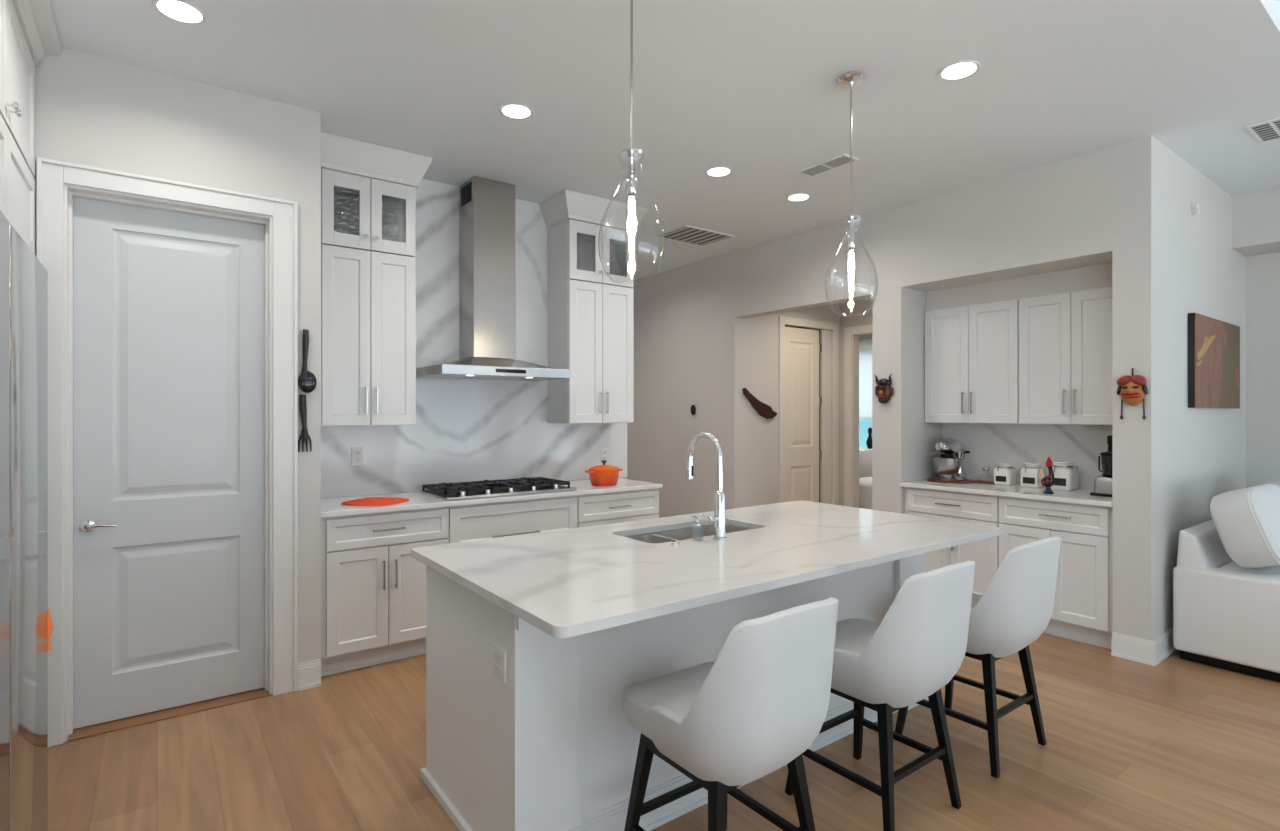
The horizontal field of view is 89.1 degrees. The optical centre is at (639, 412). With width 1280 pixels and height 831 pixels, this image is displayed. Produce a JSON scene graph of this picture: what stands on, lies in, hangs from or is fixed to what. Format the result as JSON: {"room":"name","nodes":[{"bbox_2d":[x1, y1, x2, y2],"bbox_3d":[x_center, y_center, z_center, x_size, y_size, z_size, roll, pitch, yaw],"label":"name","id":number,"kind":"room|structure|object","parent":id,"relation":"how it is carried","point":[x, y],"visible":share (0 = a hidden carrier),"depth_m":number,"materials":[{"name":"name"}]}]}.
{"room":"kitchen","nodes":[
{"label":"kitchen","id":0,"kind":"room"},
{"bbox_2d":[34,48,320,742],"bbox_3d":[-2.493,-0.077,2.962,1.870,3.050,0.130,0,0,-37],"label":"wall","id":1,"kind":"structure","parent":0,"point":[93,111],"depth_m":3.19,"materials":[{"name":"grey paint"}]},
{"bbox_2d":[36,157,297,746],"bbox_3d":[-2.189,0.175,3.092,1.002,2.545,0.025,0,0,-37],"label":"trim","id":2,"kind":"structure","parent":1,"relation":"attached to","point":[51,175],"depth_m":3.26,"materials":[{"name":"white paint"}]},
{"bbox_2d":[64,184,272,742],"bbox_3d":[-2.245,0.221,3.144,0.805,2.455,0.125,0,0,-37],"label":"trim","id":3,"kind":"structure","parent":1,"relation":"attached to","point":[70,191],"depth_m":2.93,"materials":[{"name":"white paint"}]},
{"bbox_2d":[73,197,264,728],"bbox_3d":[-2.266,0.222,3.172,0.777,2.428,0.094,0,0,-37],"label":"door","id":4,"kind":"structure","parent":1,"relation":"in","point":[169,306],"depth_m":3.15,"materials":[{"name":"grey paint"}]},
{"bbox_2d":[298,394,311,451],"bbox_3d":[-1.758,0.053,3.409,0.040,0.300,0.056,0,0,21],"label":"wooden fork","id":5,"kind":"object","parent":1,"relation":"attached to","point":[302,397],"visible":1,"depth_m":3.40,"materials":[{"name":"black wood"}]},
{"bbox_2d":[298,329,316,392],"bbox_3d":[-1.748,-0.271,3.417,0.088,0.332,0.052,0,0,-37],"label":"ladle","id":6,"kind":"object","parent":1,"relation":"attached to","point":[307,382],"visible":1,"depth_m":3.40,"materials":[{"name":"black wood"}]},
{"bbox_2d":[298,371,316,392],"bbox_3d":[-1.747,-0.163,3.415,0.088,0.116,0.030,0,0,-37],"label":"bowl","id":7,"kind":"object","parent":6,"relation":"on","point":[307,382],"depth_m":3.40,"materials":[{"name":"black metal"}]},
{"bbox_2d":[298,659,320,690],"bbox_3d":[-1.742,1.381,3.426,0.110,0.135,0.022,0,0,-37],"label":"baseboard","id":8,"kind":"structure","parent":1,"relation":"attached to","point":[309,673],"depth_m":3.42,"materials":[{"name":"white paint"}]},
{"bbox_2d":[321,132,431,425],"bbox_3d":[-1.692,-0.760,4.029,0.682,1.677,0.397,0,0,-37],"label":"upper cabinet","id":9,"kind":"object","parent":1,"relation":"attached to","point":[368,190],"visible":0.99,"depth_m":3.92,"materials":[{"name":"white paint"}]},
{"bbox_2d":[48,633,1279,830],"bbox_3d":[2.646,1.498,3.398,10.900,0.100,13.700,0,0,-37],"label":"floor","id":10,"kind":"structure","parent":0,"point":[1174,744],"depth_m":2.67,"materials":[{"name":"brown wood"}]},
{"bbox_2d":[0,210,47,830],"bbox_3d":[-1.403,0.560,0.857,0.830,1.775,0.944,0,0,-37],"label":"refrigerator","id":11,"kind":"object","parent":10,"relation":"on","point":[23,278],"visible":1,"depth_m":1.19,"materials":[{"name":"steel"},{"name":"black plastic"}]},
{"bbox_3d":[-1.373,0.323,1.490,0.024,0.025,0.037,0,0,-37],"label":"hook","id":12,"kind":"object","parent":11,"relation":"attached to","visible":0},
{"bbox_2d":[48,608,53,650],"bbox_3d":[-1.368,0.438,1.487,0.023,0.220,0.035,0,0,27],"label":"dish towel","id":13,"kind":"object","parent":12,"relation":"hanging from","point":[50,624],"visible":0.1,"depth_m":1.49,"materials":[{"name":"orange fabric"}]},
{"bbox_2d":[65,687,272,741],"bbox_3d":[-2.247,1.445,3.146,0.805,0.006,0.130,0,0,-37],"label":"threshold strip","id":14,"kind":"object","parent":10,"relation":"on","point":[119,724],"visible":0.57,"depth_m":3.11,"materials":[{"name":"brown wood"}]},
{"bbox_2d":[321,507,447,675],"bbox_3d":[-1.609,1.006,3.944,0.712,0.884,0.639,0,0,-37],"label":"base cabinet","id":15,"kind":"object","parent":10,"relation":"on","point":[373,589],"visible":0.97,"depth_m":3.68,"materials":[{"name":"white paint"}]},
{"bbox_2d":[321,478,661,517],"bbox_3d":[-0.958,0.549,4.436,2.347,0.030,0.624,0,0,-37],"label":"countertop","id":16,"kind":"structure","parent":15,"relation":"on","point":[330,507],"depth_m":4.07,"materials":[{"name":"stone"}]},
{"bbox_2d":[341,497,408,505],"bbox_3d":[-1.578,0.525,3.885,0.322,0.017,0.322,0,0,13],"label":"oval platter","id":17,"kind":"object","parent":16,"relation":"on","point":[370,501],"visible":1,"depth_m":3.85,"materials":[{"name":"orange"}]},
{"bbox_2d":[420,477,576,500],"bbox_3d":[-0.956,0.504,4.422,0.910,0.060,0.524,0,0,-37],"label":"gas cooktop","id":18,"kind":"object","parent":16,"relation":"in","point":[531,485],"visible":1,"depth_m":4.31,"materials":[{"name":"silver metal"}]},
{"bbox_2d":[420,487,576,500],"bbox_3d":[-0.956,0.524,4.422,0.910,0.020,0.524,0,0,-37],"label":"tray","id":19,"kind":"object","parent":18,"relation":"on","point":[498,492],"depth_m":4.21,"materials":[{"name":"silver metal"}]},
{"bbox_2d":[585,460,622,485],"bbox_3d":[-0.266,0.442,4.810,0.280,0.184,0.229,0,0,-2],"label":"pot","id":20,"kind":"object","parent":16,"relation":"on","point":[599,475],"visible":1,"depth_m":4.72,"materials":[{"name":"orange ceramic"}]},
{"bbox_2d":[448,496,576,542],"bbox_3d":[-0.959,1.006,4.427,0.904,0.884,0.639,0,0,-37],"label":"base cabinet","id":21,"kind":"object","parent":10,"relation":"on","point":[499,519],"visible":0.31,"depth_m":4.17,"materials":[{"name":"white paint"}]},
{"bbox_2d":[577,488,658,527],"bbox_3d":[-0.309,1.006,4.910,0.712,0.884,0.639,0,0,-37],"label":"base cabinet","id":22,"kind":"object","parent":10,"relation":"on","point":[624,506],"visible":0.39,"depth_m":4.67,"materials":[{"name":"white paint"}]},
{"bbox_2d":[420,533,928,830],"bbox_3d":[0.295,1.006,2.949,2.306,0.884,0.856,0,0,-37],"label":"kitchen island","id":23,"kind":"object","parent":10,"relation":"on","point":[528,728],"visible":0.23,"depth_m":2.20,"materials":[{"name":"white paint"}]},
{"bbox_2d":[495,651,500,663],"bbox_3d":[-0.441,0.761,2.020,0.002,0.028,0.046,0,0,-37],"label":"socket","id":24,"kind":"object","parent":23,"relation":"attached to","point":[497,653],"depth_m":2.02,"materials":[{"name":"white plastic"}]},
{"bbox_2d":[495,664,500,676],"bbox_3d":[-0.441,0.801,2.020,0.002,0.028,0.046,0,0,-37],"label":"socket","id":25,"kind":"object","parent":23,"relation":"attached to","point":[497,666],"depth_m":2.02,"materials":[{"name":"white plastic"}]},
{"bbox_2d":[412,501,1002,637],"bbox_3d":[0.395,0.549,2.797,2.370,0.030,1.190,0,0,-37],"label":"island countertop","id":26,"kind":"structure","parent":23,"relation":"on","point":[564,583],"depth_m":2.40,"materials":[{"name":"stone"}]},
{"bbox_2d":[670,541,679,545],"bbox_3d":[0.142,0.528,2.634,0.038,0.012,0.038,0,0,-37],"label":"switch","id":27,"kind":"object","parent":26,"relation":"on","point":[674,543],"visible":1,"depth_m":2.62,"materials":[{"name":"silver metal"}]},
{"bbox_2d":[626,524,750,542],"bbox_3d":[0.233,0.665,2.982,0.720,0.200,0.360,0,0,-37],"label":"sink","id":28,"kind":"object","parent":26,"relation":"in","point":[686,533],"visible":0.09,"depth_m":3.16,"materials":[{"name":"silver metal"}]},
{"bbox_2d":[691,516,703,539],"bbox_3d":[0.241,0.483,2.727,0.053,0.098,0.053,0,0,-37],"label":"soap dispenser","id":29,"kind":"object","parent":26,"relation":"on","point":[697,523],"visible":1,"depth_m":2.72,"materials":[{"name":"clear glass"}]},
{"bbox_2d":[686,432,726,540],"bbox_3d":[0.250,0.308,2.789,0.141,0.452,0.240,0,0,-37],"label":"tap","id":30,"kind":"object","parent":26,"relation":"on","point":[718,518],"visible":1,"depth_m":2.73,"materials":[{"name":"silver metal"}]},
{"bbox_2d":[621,597,838,830],"bbox_3d":[0.265,0.982,1.932,0.507,0.937,0.556,0,0,-37],"label":"bar stool","id":31,"kind":"object","parent":10,"relation":"on","point":[729,722],"visible":1,"depth_m":1.72,"materials":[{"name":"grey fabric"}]},
{"bbox_2d":[859,477,871,509],"bbox_3d":[3.288,1.138,8.067,1.300,0.620,1.130,0,0,-37],"label":"bed","id":32,"kind":"object","parent":10,"relation":"on","point":[865,483],"visible":0.02,"depth_m":7.79,"materials":[{"name":"white fabric"}]},
{"bbox_2d":[859,448,871,477],"bbox_3d":[3.179,0.988,9.344,0.700,0.920,0.750,0,0,42],"label":"armchair","id":33,"kind":"object","parent":10,"relation":"on","point":[865,455],"visible":0.02,"depth_m":9.50,"materials":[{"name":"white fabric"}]},
{"bbox_2d":[785,560,974,830],"bbox_3d":[0.891,0.982,2.397,0.507,0.937,0.556,0,0,-37],"label":"bar stool","id":34,"kind":"object","parent":10,"relation":"on","point":[895,663],"visible":0.91,"depth_m":2.18,"materials":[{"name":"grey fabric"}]},
{"bbox_2d":[904,487,998,594],"bbox_3d":[2.461,1.006,4.897,0.619,0.884,0.704,0,0,-37],"label":"base cabinet","id":35,"kind":"object","parent":10,"relation":"on","point":[981,509],"visible":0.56,"depth_m":4.64,"materials":[{"name":"white paint"}]},
{"bbox_2d":[895,536,1060,777],"bbox_3d":[1.487,0.982,2.852,0.507,0.937,0.556,0,0,-37],"label":"bar stool","id":36,"kind":"object","parent":10,"relation":"on","point":[1015,608],"visible":0.72,"depth_m":2.62,"materials":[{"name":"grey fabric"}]},
{"bbox_2d":[999,496,1111,648],"bbox_3d":[2.870,1.006,4.346,0.619,0.884,0.666,0,0,-37],"label":"base cabinet","id":37,"kind":"object","parent":10,"relation":"on","point":[1082,609],"visible":0.58,"depth_m":4.09,"materials":[{"name":"white paint"}]},
{"bbox_2d":[901,480,1111,506],"bbox_3d":[2.664,0.549,4.632,0.632,0.030,1.374,0,0,-37],"label":"countertop","id":38,"kind":"structure","parent":37,"relation":"on","point":[1079,496],"depth_m":4.45,"materials":[{"name":"stone"}]},
{"bbox_2d":[927,478,976,482],"bbox_3d":[2.445,0.530,5.093,0.363,0.007,0.370,0,0,-37],"label":"serving tray","id":39,"kind":"object","parent":38,"relation":"on","point":[929,479],"visible":0.63,"depth_m":5.03,"materials":[{"name":"brown wood"}]},
{"bbox_2d":[932,438,969,480],"bbox_3d":[2.445,0.363,5.129,0.262,0.327,0.325,0,0,22],"label":"stand mixer","id":40,"kind":"object","parent":39,"relation":"on","point":[950,466],"visible":1,"depth_m":5.04,"materials":[{"name":"silver metal"}]},
{"bbox_2d":[932,457,961,476],"bbox_3d":[2.406,0.423,5.095,0.215,0.148,0.216,0,0,-37],"label":"bowl","id":41,"kind":"object","parent":40,"relation":"on","point":[944,466],"depth_m":5.02,"materials":[{"name":"silver metal"}]},
{"bbox_2d":[968,480,994,483],"bbox_3d":[2.643,0.528,4.978,0.140,0.010,0.200,0,0,-37],"label":"trivet","id":42,"kind":"object","parent":38,"relation":"on","point":[978,481],"visible":0.74,"depth_m":4.96,"materials":[{"name":"brown wood"}]},
{"bbox_2d":[994,463,1015,484],"bbox_3d":[2.726,0.454,4.850,0.125,0.159,0.132,0,0,-37],"label":"canister","id":43,"kind":"object","parent":38,"relation":"on","point":[1004,474],"visible":1,"depth_m":4.82,"materials":[{"name":"white ceramic"}]},
{"bbox_2d":[1020,463,1044,487],"bbox_3d":[2.843,0.447,4.692,0.136,0.174,0.144,0,0,-37],"label":"canister","id":44,"kind":"object","parent":38,"relation":"on","point":[1029,474],"visible":0.94,"depth_m":4.66,"materials":[{"name":"white ceramic"}]},
{"bbox_2d":[1036,457,1054,493],"bbox_3d":[2.704,0.411,4.327,0.068,0.245,0.106,0,0,-15],"label":"rooster figurine","id":45,"kind":"object","parent":38,"relation":"on","point":[1048,481],"visible":1,"depth_m":4.30,"materials":[{"name":"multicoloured ceramic"}]},
{"bbox_2d":[1048,461,1077,490],"bbox_3d":[2.959,0.434,4.535,0.156,0.199,0.164,0,0,-37],"label":"canister","id":46,"kind":"object","parent":38,"relation":"on","point":[1065,474],"visible":0.91,"depth_m":4.49,"materials":[{"name":"white ceramic"}]},
{"bbox_2d":[1090,435,1111,496],"bbox_3d":[3.046,0.339,4.194,0.177,0.390,0.190,0,0,-37],"label":"food processor","id":47,"kind":"object","parent":38,"relation":"on","point":[1102,484],"visible":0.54,"depth_m":4.17,"materials":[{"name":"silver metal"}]},
{"bbox_2d":[1173,520,1279,681],"bbox_3d":[4.218,1.071,4.024,1.970,0.753,0.980,0,0,-37],"label":"sofa","id":48,"kind":"object","parent":10,"relation":"on","point":[1226,614],"visible":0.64,"depth_m":3.67,"materials":[{"name":"leather"},{"name":"black wood"}]},
{"bbox_2d":[1210,484,1279,567],"bbox_3d":[3.627,0.655,3.801,0.721,0.466,0.343,0,0,-33],"label":"sofa cushion","id":49,"kind":"object","parent":48,"relation":"on","point":[1246,521],"visible":1,"depth_m":3.61,"materials":[{"name":"white leather"}]},
{"bbox_2d":[1220,561,1279,576],"bbox_3d":[3.959,1.021,3.748,0.817,0.244,0.805,0,0,-37],"label":"seat cushion","id":50,"kind":"object","parent":48,"relation":"on","point":[1270,570],"depth_m":3.76,"materials":[{"name":"white fabric"}]},
{"bbox_2d":[1264,479,1279,486],"bbox_3d":[4.296,0.670,4.312,0.680,0.451,0.220,0,0,-37],"label":"sofa cushion","id":51,"kind":"object","parent":48,"relation":"on","point":[1274,481],"visible":0.1,"depth_m":4.24,"materials":[{"name":"white fabric"}]},
{"bbox_3d":[3.530,1.058,9.972,0.340,0.780,0.280,0,0,-37],"label":"nightstand","id":52,"kind":"object","parent":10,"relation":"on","visible":0},
{"bbox_2d":[866,427,871,448],"bbox_3d":[3.530,0.443,9.972,0.140,0.450,0.140,0,0,-37],"label":"statuette","id":53,"kind":"object","parent":52,"relation":"on","point":[869,439],"visible":0.54,"depth_m":9.94,"materials":[{"name":"black"}]},
{"bbox_2d":[49,0,1279,279],"bbox_3d":[2.646,-1.812,3.398,10.900,0.420,13.700,0,0,-37],"label":"ceiling","id":54,"kind":"structure","parent":0,"point":[751,88],"depth_m":3.13,"materials":[{"name":"white paint"}]},
{"bbox_2d":[152,0,206,24],"bbox_3d":[-1.832,-1.599,2.588,0.180,0.005,0.180,0,0,-37],"label":"recessed light","id":55,"kind":"object","parent":54,"relation":"in","point":[180,11],"visible":1,"depth_m":2.59,"materials":[{"name":"white paint"}]},
{"bbox_2d":[499,103,532,119],"bbox_3d":[-0.656,-1.599,3.449,0.180,0.005,0.180,0,0,-37],"label":"recessed light","id":56,"kind":"object","parent":54,"relation":"in","point":[516,111],"visible":1,"depth_m":3.45,"materials":[{"name":"white paint"}]},
{"bbox_2d":[598,0,664,284],"bbox_3d":[-0.030,-1.034,2.332,0.242,1.137,0.242,0,0,-37],"label":"pendant light","id":57,"kind":"object","parent":54,"relation":"hanging from","point":[631,153],"visible":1,"depth_m":2.33,"materials":[{"name":"clear glass"}]},
{"bbox_2d":[626,153,636,195],"bbox_3d":[-0.030,-0.862,2.332,0.038,0.156,0.038,0,0,-37],"label":"socket","id":58,"kind":"object","parent":57,"relation":"attached to","point":[631,179],"depth_m":2.32,"materials":[{"name":"silver metal"}]},
{"bbox_2d":[655,225,734,246],"bbox_3d":[0.495,-1.597,5.874,0.588,0.009,0.428,0,0,-37],"label":"ceiling vent","id":59,"kind":"object","parent":54,"relation":"in","point":[688,234],"visible":1,"depth_m":5.86,"materials":[{"name":"grey metal"}]},
{"bbox_2d":[705,167,731,176],"bbox_3d":[0.522,-1.599,4.312,0.180,0.005,0.180,0,0,-37],"label":"recessed light","id":60,"kind":"object","parent":54,"relation":"in","point":[714,171],"visible":1,"depth_m":4.30,"materials":[{"name":"white paint"}]},
{"bbox_2d":[786,193,810,201],"bbox_3d":[1.176,-1.599,4.823,0.180,0.005,0.180,0,0,-37],"label":"recessed light","id":61,"kind":"object","parent":54,"relation":"in","point":[797,197],"visible":1,"depth_m":4.82,"materials":[{"name":"white paint"}]},
{"bbox_2d":[797,153,858,176],"bbox_3d":[1.209,-1.597,4.199,0.148,0.009,0.368,0,0,-37],"label":"ceiling vent","id":62,"kind":"object","parent":54,"relation":"in","point":[841,160],"visible":0.93,"depth_m":4.18,"materials":[{"name":"grey metal"}]},
{"bbox_2d":[825,71,877,316],"bbox_3d":[1.008,-1.034,3.103,0.242,1.137,0.242,0,0,-37],"label":"pendant light","id":63,"kind":"object","parent":54,"relation":"hanging from","point":[850,79],"visible":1,"depth_m":3.10,"materials":[{"name":"clear glass"}]},
{"bbox_2d":[847,218,854,249],"bbox_3d":[1.008,-0.862,3.103,0.038,0.156,0.038,0,0,-37],"label":"socket","id":64,"kind":"object","parent":63,"relation":"attached to","point":[851,235],"depth_m":3.09,"materials":[{"name":"silver metal"}]},
{"bbox_2d":[938,60,980,80],"bbox_3d":[1.492,-1.599,3.039,0.180,0.005,0.180,0,0,-37],"label":"recessed light","id":65,"kind":"object","parent":54,"relation":"in","point":[959,70],"visible":1,"depth_m":3.03,"materials":[{"name":"white paint"}]},
{"bbox_2d":[1246,117,1279,143],"bbox_3d":[3.585,-1.597,3.660,0.368,0.009,0.188,0,0,-37],"label":"ceiling vent","id":66,"kind":"object","parent":54,"relation":"in","point":[1269,130],"visible":1,"depth_m":3.67,"materials":[{"name":"grey metal"}]},
{"bbox_2d":[745,298,871,506],"bbox_3d":[1.397,-0.077,7.485,1.670,3.050,4.450,0,0,-37],"label":"wall","id":67,"kind":"structure","parent":0,"point":[761,332],"depth_m":6.76,"materials":[{"name":"grey paint"}]},
{"bbox_2d":[743,388,776,418],"bbox_3d":[1.231,-0.096,6.646,0.488,0.312,0.033,0,0,-37],"label":"sheath","id":68,"kind":"object","parent":67,"relation":"attached to","point":[764,410],"visible":1,"depth_m":6.62,"materials":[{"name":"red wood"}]},
{"bbox_2d":[785,326,821,501],"bbox_3d":[1.768,0.255,7.124,0.635,2.363,0.052,0,0,-37],"label":"door","id":69,"kind":"structure","parent":67,"relation":"in","point":[802,346],"depth_m":7.11,"materials":[{"name":"beige paint"}]},
{"bbox_2d":[779,316,837,504],"bbox_3d":[1.825,0.213,7.177,0.990,2.470,0.135,0,0,-37],"label":"trim","id":70,"kind":"structure","parent":67,"relation":"attached to","point":[825,335],"depth_m":7.33,"materials":[{"name":"white paint"}]},
{"bbox_2d":[819,330,819,502],"bbox_3d":[2.004,0.251,7.331,0.040,2.375,0.040,0,0,-37],"label":"trim","id":71,"kind":"structure","parent":67,"relation":"attached to","point":[819,330],"depth_m":7.32,"materials":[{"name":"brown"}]},
{"bbox_2d":[844,324,871,507],"bbox_3d":[2.768,0.238,6.927,0.135,2.420,1.300,0,0,-37],"label":"trim","id":72,"kind":"structure","parent":67,"relation":"attached to","point":[851,341],"depth_m":7.36,"materials":[{"name":"white paint"}]},
{"bbox_2d":[859,334,871,339],"bbox_3d":[3.241,-0.077,8.835,2.900,3.050,4.720,0,0,-37],"label":"wall","id":73,"kind":"structure","parent":0,"point":[861,337],"depth_m":10.52,"materials":[{"name":"grey paint"}]},
{"bbox_2d":[859,339,871,419],"bbox_3d":[3.528,-0.529,10.531,0.035,1.285,1.260,0,0,-37],"label":"roller blind","id":74,"kind":"object","parent":73,"relation":"attached to","point":[865,346],"visible":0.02,"depth_m":10.40,"materials":[{"name":"white fabric"}]},
{"bbox_2d":[626,135,1245,640],"bbox_3d":[2.287,-0.077,6.589,2.330,3.050,5.350,0,0,-37],"label":"wall","id":75,"kind":"structure","parent":0,"point":[1119,217],"depth_m":4.63,"materials":[{"name":"grey paint"}]},
{"bbox_2d":[690,403,697,416],"bbox_3d":[0.568,-0.032,6.925,0.028,0.150,0.120,0,0,-37],"label":"wall thermostat","id":76,"kind":"object","parent":75,"relation":"attached to","point":[693,406],"visible":1,"depth_m":6.91,"materials":[{"name":"grey paint"}]},
{"bbox_2d":[875,374,893,403],"bbox_3d":[1.913,-0.190,5.102,0.105,0.231,0.160,0,0,-37],"label":"mask","id":77,"kind":"object","parent":75,"relation":"attached to","point":[884,391],"visible":1,"depth_m":5.07,"materials":[{"name":"brown wood"}]},
{"bbox_2d":[925,299,1019,423],"bbox_3d":[2.582,-0.368,4.986,0.319,0.893,0.705,0,0,-37],"label":"upper cabinet","id":78,"kind":"object","parent":75,"relation":"attached to","point":[972,351],"visible":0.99,"depth_m":4.88,"materials":[{"name":"white paint"}]},
{"bbox_2d":[943,423,1111,489],"bbox_3d":[2.914,0.307,4.819,0.012,0.454,1.374,0,0,-37],"label":"backsplash","id":79,"kind":"structure","parent":75,"relation":"attached to","point":[988,445],"depth_m":4.83,"materials":[{"name":"stone"}]},
{"bbox_2d":[1019,287,1111,424],"bbox_3d":[2.991,-0.368,4.435,0.319,0.893,0.663,0,0,-37],"label":"upper cabinet","id":80,"kind":"object","parent":75,"relation":"attached to","point":[1065,339],"visible":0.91,"depth_m":4.38,"materials":[{"name":"white paint"}]},
{"bbox_2d":[1117,368,1147,419],"bbox_3d":[2.880,-0.112,3.803,0.107,0.300,0.151,0,0,-37],"label":"mask","id":81,"kind":"object","parent":75,"relation":"attached to","point":[1132,389],"visible":1,"depth_m":3.78,"materials":[{"name":"brown"}]},
{"bbox_2d":[1111,628,1177,665],"bbox_3d":[2.237,1.381,6.537,2.232,0.135,5.372,0,0,-37],"label":"baseboard","id":82,"kind":"structure","parent":75,"relation":"attached to","point":[1153,652],"depth_m":3.81,"materials":[{"name":"white paint"}]},
{"bbox_2d":[1191,203,1199,214],"bbox_3d":[3.596,-1.319,4.206,0.070,0.065,0.034,0,0,-37],"label":"sensor","id":83,"kind":"object","parent":75,"relation":"attached to","point":[1195,207],"visible":1,"depth_m":4.19,"materials":[{"name":"white plastic"}]},
{"bbox_2d":[1188,313,1239,407],"bbox_3d":[3.971,-0.336,4.481,1.130,0.604,0.040,0,0,-37],"label":"picture","id":84,"kind":"object","parent":75,"relation":"attached to","point":[1213,344],"visible":1,"depth_m":4.37,"materials":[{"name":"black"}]},
{"bbox_2d":[1232,187,1279,487],"bbox_3d":[6.614,-0.077,2.266,0.540,3.050,6.750,0,0,-37],"label":"wall","id":85,"kind":"structure","parent":0,"point":[1255,215],"depth_m":4.96,"materials":[{"name":"grey paint"}]},
{"bbox_3d":[-1.142,-0.077,4.782,2.470,3.050,0.120,0,0,-37],"label":"wall","id":86,"kind":"structure","parent":0,"visible":0},
{"bbox_2d":[321,179,626,497],"bbox_3d":[-1.101,-0.532,4.729,2.467,2.133,0.013,0,0,-37],"label":"backsplash","id":87,"kind":"structure","parent":86,"relation":"attached to","point":[465,430],"depth_m":4.58,"materials":[{"name":"stone"}]},
{"bbox_2d":[351,447,362,464],"bbox_3d":[-1.818,0.278,4.183,0.072,0.116,0.008,0,0,-37],"label":"wall socket","id":88,"kind":"object","parent":87,"relation":"attached to","point":[356,452],"visible":1,"depth_m":4.18,"materials":[{"name":"white plastic"}]},
{"bbox_2d":[601,448,607,462],"bbox_3d":[-0.289,0.348,5.319,0.072,0.116,0.008,0,0,-37],"label":"wall socket","id":89,"kind":"object","parent":87,"relation":"attached to","point":[604,452],"visible":0.96,"depth_m":5.32,"materials":[{"name":"white plastic"}]},
{"bbox_2d":[416,176,569,380],"bbox_3d":[-1.003,-0.920,4.478,0.910,1.360,0.502,0,0,-37],"label":"range hood","id":90,"kind":"object","parent":86,"relation":"attached to","point":[486,206],"visible":1,"depth_m":4.45,"materials":[{"name":"brushed steel"},{"name":"black plastic"}]},
{"bbox_2d":[461,182,470,206],"bbox_3d":[-1.200,-1.507,4.483,0.004,0.130,0.180,0,0,-37],"label":"vent grille","id":91,"kind":"object","parent":90,"relation":"attached to","point":[465,187],"depth_m":4.48,"materials":[{"name":"black metal"}]},
{"bbox_2d":[539,189,646,423],"bbox_3d":[-0.356,-0.760,5.022,0.737,1.677,0.397,0,0,-37],"label":"upper cabinet","id":92,"kind":"object","parent":86,"relation":"attached to","point":[591,316],"visible":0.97,"depth_m":4.91,"materials":[{"name":"white paint"}]},
{"bbox_3d":[-0.384,-0.077,-1.344,0.120,3.050,9.300,0,0,-37],"label":"wall","id":93,"kind":"structure","parent":0,"visible":0},
{"bbox_2d":[0,114,34,253],"bbox_3d":[-2.464,-0.828,2.093,0.620,0.352,1.288,0,0,-37],"label":"upper cabinet","id":94,"kind":"object","parent":93,"relation":"attached to","point":[17,182],"visible":0.8,"depth_m":2.45,"materials":[{"name":"white paint"}]},
{"bbox_2d":[0,0,61,176],"bbox_3d":[-2.430,-1.304,2.119,0.705,0.589,1.288,0,0,-37],"label":"upper cabinet","id":95,"kind":"object","parent":93,"relation":"attached to","point":[28,29],"visible":0.94,"depth_m":2.53,"materials":[{"name":"white paint"}]},
{"label":"outside","id":96,"kind":"structure","parent":0,"visible":0},
{"bbox_3d":[-0.067,1.518,5.120,34.000,0.160,19.700,0,0,-37],"label":"ground","id":97,"kind":"structure","parent":96,"visible":0},
{"bbox_2d":[859,420,871,448],"bbox_3d":[4.978,0.548,11.795,0.060,2.000,7.000,0,0,-37],"label":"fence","id":98,"kind":"object","parent":97,"relation":"on","point":[864,425],"visible":0.02,"depth_m":12.61,"materials":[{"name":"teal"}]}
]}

